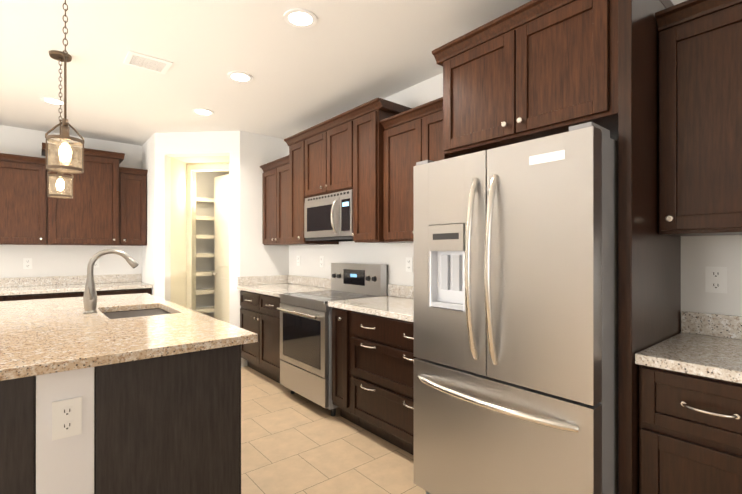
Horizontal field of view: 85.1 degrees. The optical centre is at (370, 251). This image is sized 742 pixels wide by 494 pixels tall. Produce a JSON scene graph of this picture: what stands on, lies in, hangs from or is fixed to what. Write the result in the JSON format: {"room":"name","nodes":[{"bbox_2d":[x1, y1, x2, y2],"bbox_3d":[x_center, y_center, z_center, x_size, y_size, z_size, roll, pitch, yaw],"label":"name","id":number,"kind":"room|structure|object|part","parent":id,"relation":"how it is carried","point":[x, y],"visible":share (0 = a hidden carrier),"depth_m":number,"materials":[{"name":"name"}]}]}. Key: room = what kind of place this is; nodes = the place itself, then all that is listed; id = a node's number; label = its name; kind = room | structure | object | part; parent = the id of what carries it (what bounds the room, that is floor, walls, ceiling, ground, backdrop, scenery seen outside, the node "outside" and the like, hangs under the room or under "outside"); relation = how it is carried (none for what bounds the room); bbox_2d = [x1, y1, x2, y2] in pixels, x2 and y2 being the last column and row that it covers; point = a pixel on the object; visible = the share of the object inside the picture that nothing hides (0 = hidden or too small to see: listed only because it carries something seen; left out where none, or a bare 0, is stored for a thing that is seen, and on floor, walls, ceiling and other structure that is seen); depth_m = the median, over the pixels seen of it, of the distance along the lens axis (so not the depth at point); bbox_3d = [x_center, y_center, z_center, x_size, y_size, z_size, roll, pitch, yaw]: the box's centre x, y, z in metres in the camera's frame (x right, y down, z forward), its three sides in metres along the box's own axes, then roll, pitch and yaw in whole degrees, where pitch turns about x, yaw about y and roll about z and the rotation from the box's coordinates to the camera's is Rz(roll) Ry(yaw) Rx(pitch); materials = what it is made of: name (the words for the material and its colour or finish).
{"room":"kitchen","nodes":[
{"label":"kitchen","id":0,"kind":"room"},
{"bbox_2d":[0,125,228,317],"bbox_3d":[-4.279,-0.024,4.116,6.060,2.650,0.100,0,0,-40],"label":"wall","id":1,"kind":"structure","parent":0,"point":[59,260],"depth_m":4.82,"materials":[{"name":"white paint"}]},
{"bbox_2d":[0,153,46,244],"bbox_3d":[-3.716,-0.525,4.266,0.462,0.913,0.382,0,0,-40],"label":"upper cabinet","id":2,"kind":"object","parent":1,"relation":"attached to","point":[23,200],"visible":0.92,"depth_m":4.18,"materials":[{"name":"brown wood"}]},
{"bbox_2d":[23,258,31,268],"bbox_3d":[-3.783,0.136,4.457,0.075,0.118,0.008,0,0,-40],"label":"electrical outlet","id":3,"kind":"object","parent":1,"relation":"attached to","point":[27,263],"visible":1,"depth_m":4.45,"materials":[{"name":"white plastic"}]},
{"bbox_2d":[41,142,124,245],"bbox_3d":[-3.269,-0.600,4.603,0.744,1.063,0.437,0,0,-40],"label":"upper cabinet","id":4,"kind":"object","parent":1,"relation":"attached to","point":[87,213],"visible":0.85,"depth_m":4.48,"materials":[{"name":"brown wood"}]},
{"bbox_2d":[94,259,98,266],"bbox_3d":[-3.306,0.137,4.854,0.075,0.118,0.008,0,0,-40],"label":"electrical outlet","id":5,"kind":"object","parent":1,"relation":"attached to","point":[96,264],"visible":0.44,"depth_m":4.87,"materials":[{"name":"white plastic"}]},
{"bbox_2d":[116,167,147,245],"bbox_3d":[-2.923,-0.525,4.927,0.290,0.913,0.382,0,0,-40],"label":"upper cabinet","id":6,"kind":"object","parent":1,"relation":"attached to","point":[132,206],"visible":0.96,"depth_m":4.81,"materials":[{"name":"brown wood"}]},
{"bbox_2d":[142,133,154,295],"bbox_3d":[-2.661,-0.023,4.923,0.100,2.650,0.729,0,0,-40],"label":"wall","id":7,"kind":"structure","parent":0,"point":[148,250],"depth_m":4.78,"materials":[{"name":"white paint"}]},
{"bbox_2d":[155,131,239,326],"bbox_3d":[-1.961,-0.024,4.622,1.004,2.650,0.115,0,0,5],"label":"wall","id":8,"kind":"structure","parent":0,"point":[169,145],"depth_m":4.58,"materials":[{"name":"white paint"}]},
{"bbox_2d":[171,156,228,309],"bbox_3d":[-1.935,-0.023,4.906,1.664,2.650,0.454,0,0,5],"label":"wall","id":9,"kind":"structure","parent":0,"point":[178,224],"depth_m":4.90,"materials":[{"name":"beige paint"}]},
{"bbox_2d":[186,164,228,310],"bbox_3d":[-1.920,0.113,5.075,0.768,2.377,0.116,0,0,5],"label":"door frame","id":10,"kind":"structure","parent":9,"relation":"attached to","point":[190,247],"depth_m":5.05,"materials":[{"name":"beige wood"}]},
{"bbox_2d":[212,174,228,322],"bbox_3d":[-1.879,0.144,5.268,0.220,2.291,0.626,0,0,-40],"label":"pantry door","id":11,"kind":"structure","parent":9,"relation":"in","point":[221,294],"depth_m":5.34,"materials":[{"name":"beige wood"}]},
{"bbox_2d":[240,131,288,366],"bbox_3d":[-1.264,-0.024,4.752,0.609,2.650,0.100,0,0,-40],"label":"wall","id":12,"kind":"structure","parent":0,"point":[257,256],"depth_m":4.64,"materials":[{"name":"white paint"}]},
{"bbox_2d":[0,0,531,145],"bbox_3d":[-1.432,-1.392,0.697,6.260,0.080,9.000,0,0,-40],"label":"ceiling","id":13,"kind":"structure","parent":0,"point":[339,57],"depth_m":2.85,"materials":[{"name":"white paint"}]},
{"bbox_2d":[40,97,63,104],"bbox_3d":[-2.847,-1.346,3.631,0.190,0.006,0.190,0,0,-40],"label":"recessed light","id":14,"kind":"object","parent":13,"relation":"in","point":[53,101],"visible":0.79,"depth_m":3.61,"materials":[{"name":"white"}]},
{"bbox_2d":[47,50,73,198],"bbox_3d":[-2.134,-0.860,2.779,0.146,0.979,0.138,0,0,-40],"label":"pendant light","id":15,"kind":"object","parent":13,"relation":"hanging from","point":[60,185],"visible":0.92,"depth_m":2.77,"materials":[{"name":"brown metal"}]},
{"bbox_2d":[45,0,84,173],"bbox_3d":[-1.414,-0.860,1.870,0.146,0.979,0.138,0,0,-40],"label":"pendant light","id":16,"kind":"object","parent":13,"relation":"hanging from","point":[65,152],"visible":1,"depth_m":1.86,"materials":[{"name":"brown metal"}]},
{"bbox_2d":[123,50,172,73],"bbox_3d":[-1.594,-1.345,2.892,0.270,0.008,0.235,0,0,-40],"label":"ceiling vent","id":17,"kind":"object","parent":13,"relation":"in","point":[146,62],"visible":0.98,"depth_m":2.88,"materials":[{"name":"white"}]},
{"bbox_2d":[193,108,213,115],"bbox_3d":[-1.621,-1.346,3.909,0.190,0.006,0.190,0,0,-40],"label":"recessed light","id":18,"kind":"object","parent":13,"relation":"in","point":[202,111],"visible":0.98,"depth_m":3.90,"materials":[{"name":"white"}]},
{"bbox_2d":[227,71,252,82],"bbox_3d":[-1.011,-1.346,3.129,0.190,0.006,0.190,0,0,-40],"label":"recessed light","id":19,"kind":"object","parent":13,"relation":"in","point":[238,76],"visible":1,"depth_m":3.12,"materials":[{"name":"white"}]},
{"bbox_2d":[284,8,316,27],"bbox_3d":[-0.408,-1.347,2.343,0.190,0.006,0.190,0,0,-40],"label":"recessed light","id":20,"kind":"object","parent":13,"relation":"in","point":[300,18],"visible":1,"depth_m":2.34,"materials":[{"name":"white glass"}]},
{"bbox_2d":[241,366,425,493],"bbox_3d":[-1.432,1.328,0.695,6.260,0.060,9.000,0,0,-40],"label":"floor","id":21,"kind":"structure","parent":0,"point":[295,443],"depth_m":2.62,"materials":[{"name":"tile"}]},
{"bbox_2d":[0,295,15,300],"bbox_3d":[-3.955,0.863,3.913,0.770,0.872,0.617,0,0,-40],"label":"base cabinet","id":22,"kind":"object","parent":21,"relation":"on","point":[9,297],"depth_m":3.90,"materials":[{"name":"brown wood"}]},
{"bbox_2d":[16,292,83,300],"bbox_3d":[-3.468,0.863,4.319,0.770,0.872,0.617,0,0,-40],"label":"base cabinet","id":23,"kind":"object","parent":21,"relation":"on","point":[64,295],"depth_m":4.10,"materials":[{"name":"brown wood"}]},
{"bbox_2d":[0,345,240,493],"bbox_3d":[-1.868,0.861,2.320,1.371,0.872,2.344,0,0,-40],"label":"kitchen island","id":24,"kind":"object","parent":21,"relation":"on","point":[138,393],"depth_m":1.58,"materials":[{"name":"brown wood"}]},
{"bbox_2d":[0,293,257,380],"bbox_3d":[-1.870,0.404,2.335,1.484,0.038,2.420,0,0,-40],"label":"island countertop","id":25,"kind":"structure","parent":24,"relation":"on","point":[40,337],"depth_m":1.86,"materials":[{"name":"beige stone"}]},
{"bbox_2d":[83,249,138,312],"bbox_3d":[-1.653,0.183,2.586,0.304,0.400,0.127,0,0,-40],"label":"faucet","id":26,"kind":"object","parent":25,"relation":"on","point":[90,299],"visible":1,"depth_m":2.52,"materials":[{"name":"silver metal"}]},
{"bbox_2d":[104,305,167,316],"bbox_3d":[-1.525,0.531,2.648,0.410,0.240,0.644,0,0,-40],"label":"sink","id":27,"kind":"object","parent":25,"relation":"in","point":[147,309],"depth_m":2.81,"materials":[{"name":"silver metal"}]},
{"bbox_2d":[96,288,151,295],"bbox_3d":[-3.007,0.863,4.702,0.701,0.872,0.617,0,0,-40],"label":"base cabinet","id":28,"kind":"object","parent":21,"relation":"on","point":[144,290],"depth_m":4.53,"materials":[{"name":"brown wood"}]},
{"bbox_2d":[0,274,152,295],"bbox_3d":[-3.703,0.355,4.108,2.536,0.139,0.641,0,0,-40],"label":"countertop","id":29,"kind":"structure","parent":28,"relation":"on","point":[33,285],"depth_m":4.51,"materials":[{"name":"stone"}]},
{"bbox_2d":[196,197,214,312],"bbox_3d":[-2.423,0.290,5.447,0.927,2.020,0.222,0,0,-40],"label":"pantry shelves","id":30,"kind":"object","parent":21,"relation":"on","point":[204,291],"depth_m":5.47,"materials":[{"name":"beige wood"}]},
{"bbox_2d":[240,290,280,382],"bbox_3d":[-0.914,0.863,4.289,0.656,0.872,1.044,0,0,-40],"label":"base cabinet","id":31,"kind":"object","parent":21,"relation":"on","point":[260,315],"visible":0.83,"depth_m":4.06,"materials":[{"name":"brown wood"}]},
{"bbox_2d":[237,275,330,296],"bbox_3d":[-0.909,0.356,4.295,0.641,0.139,1.047,0,0,-40],"label":"countertop","id":32,"kind":"structure","parent":31,"relation":"on","point":[275,285],"depth_m":4.46,"materials":[{"name":"stone"}]},
{"bbox_2d":[277,263,386,415],"bbox_3d":[-0.370,0.708,3.568,0.691,1.184,0.750,0,0,-40],"label":"range oven","id":33,"kind":"object","parent":21,"relation":"on","point":[306,344],"visible":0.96,"depth_m":3.42,"materials":[{"name":"grey metal"}]},
{"bbox_2d":[332,307,358,425],"bbox_3d":[-0.016,0.862,3.214,0.652,0.872,0.236,0,0,-40],"label":"base cabinet","id":34,"kind":"object","parent":21,"relation":"on","point":[341,359],"visible":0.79,"depth_m":3.02,"materials":[{"name":"brown wood"}]},
{"bbox_2d":[351,311,417,455],"bbox_3d":[0.337,0.862,2.786,0.656,0.872,0.866,0,0,-40],"label":"base cabinet","id":35,"kind":"object","parent":21,"relation":"on","point":[382,377],"visible":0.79,"depth_m":2.66,"materials":[{"name":"brown wood"}]},
{"bbox_2d":[328,284,413,321],"bbox_3d":[0.266,0.354,2.884,0.641,0.139,1.106,0,0,-40],"label":"countertop","id":36,"kind":"structure","parent":35,"relation":"on","point":[397,302],"depth_m":2.98,"materials":[{"name":"stone"}]},
{"bbox_2d":[413,122,617,493],"bbox_3d":[0.797,0.371,2.021,0.929,1.854,0.895,0,0,-40],"label":"refrigerator","id":37,"kind":"object","parent":21,"relation":"on","point":[516,316],"depth_m":1.65,"materials":[{"name":"grey metal"}]},
{"bbox_3d":[0.641,0.371,2.469,0.596,1.853,0.006,0,0,-40],"label":"fridge panel","id":38,"kind":"part","parent":37,"relation":"part of","materials":[{"name":"silver metal"}]},
{"bbox_2d":[618,0,680,493],"bbox_3d":[1.211,0.113,1.737,0.658,2.368,0.046,0,0,-40],"label":"panel","id":39,"kind":"object","parent":21,"relation":"on","point":[649,285],"visible":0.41,"depth_m":1.55,"materials":[{"name":"brown wood"}]},
{"bbox_2d":[639,365,741,493],"bbox_3d":[1.402,0.861,1.538,0.617,0.872,0.495,0,0,-40],"label":"base cabinet","id":40,"kind":"object","parent":21,"relation":"on","point":[690,433],"visible":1,"depth_m":1.40,"materials":[{"name":"brown wood"}]},
{"bbox_2d":[635,311,741,383],"bbox_3d":[1.645,0.353,1.228,0.641,0.139,1.282,0,0,-40],"label":"countertop","id":41,"kind":"structure","parent":40,"relation":"on","point":[708,345],"depth_m":1.58,"materials":[{"name":"stone"}]},
{"bbox_2d":[289,0,741,315],"bbox_3d":[0.935,-0.025,2.667,0.100,2.650,9.000,0,0,-40],"label":"wall","id":42,"kind":"structure","parent":0,"point":[699,254],"depth_m":3.10,"materials":[{"name":"white paint"}]},
{"bbox_2d":[260,155,302,245],"bbox_3d":[-0.907,-0.525,4.496,0.382,0.913,0.736,0,0,-40],"label":"upper cabinet","id":43,"kind":"object","parent":42,"relation":"attached to","point":[275,202],"visible":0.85,"depth_m":4.41,"materials":[{"name":"brown wood"}]},
{"bbox_2d":[297,256,299,265],"bbox_3d":[-0.848,0.112,4.721,0.008,0.118,0.075,0,0,-40],"label":"electrical outlet","id":44,"kind":"object","parent":42,"relation":"attached to","point":[298,260],"visible":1,"depth_m":4.71,"materials":[{"name":"white plastic"}]},
{"bbox_2d":[320,256,323,266],"bbox_3d":[-0.528,0.111,4.337,0.008,0.118,0.075,0,0,-40],"label":"electrical outlet","id":45,"kind":"object","parent":42,"relation":"attached to","point":[321,261],"visible":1,"depth_m":4.33,"materials":[{"name":"white plastic"}]},
{"bbox_2d":[284,97,411,244],"bbox_3d":[-0.254,-0.601,3.669,0.437,1.063,1.458,0,0,-40],"label":"upper cabinet","id":46,"kind":"object","parent":42,"relation":"attached to","point":[341,152],"visible":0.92,"depth_m":3.33,"materials":[{"name":"brown wood"}]},
{"bbox_2d":[304,189,352,241],"bbox_3d":[-0.261,-0.298,3.659,0.460,0.402,0.744,0,0,-40],"label":"microwave","id":47,"kind":"object","parent":46,"relation":"attached to","point":[328,217],"visible":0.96,"depth_m":3.52,"materials":[{"name":"grey metal"}]},
{"bbox_2d":[406,257,412,271],"bbox_3d":[0.313,0.110,3.326,0.008,0.118,0.075,0,0,-40],"label":"electrical outlet","id":48,"kind":"object","parent":42,"relation":"attached to","point":[409,264],"visible":1,"depth_m":3.32,"materials":[{"name":"white plastic"}]},
{"bbox_2d":[380,97,443,242],"bbox_3d":[0.462,-0.527,2.852,0.382,0.913,0.802,0,0,-40],"label":"upper cabinet","id":49,"kind":"object","parent":42,"relation":"attached to","point":[412,137],"visible":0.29,"depth_m":2.89,"materials":[{"name":"brown wood"}]},
{"bbox_2d":[432,0,673,156],"bbox_3d":[0.907,-0.840,2.107,0.652,0.588,1.002,0,0,-40],"label":"upper cabinet","id":50,"kind":"object","parent":42,"relation":"attached to","point":[533,69],"visible":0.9,"depth_m":1.87,"materials":[{"name":"brown wood"}]},
{"bbox_2d":[655,0,741,235],"bbox_3d":[1.748,-0.528,1.284,0.412,0.913,1.330,0,0,-40],"label":"upper cabinet","id":51,"kind":"object","parent":42,"relation":"attached to","point":[700,107],"visible":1,"depth_m":1.58,"materials":[{"name":"brown wood"}]},
{"bbox_2d":[705,266,726,292],"bbox_3d":[1.560,0.129,1.829,0.008,0.118,0.075,0,0,-40],"label":"electrical outlet","id":52,"kind":"object","parent":42,"relation":"attached to","point":[715,279],"visible":1,"depth_m":1.83,"materials":[{"name":"white plastic"}]}
]}

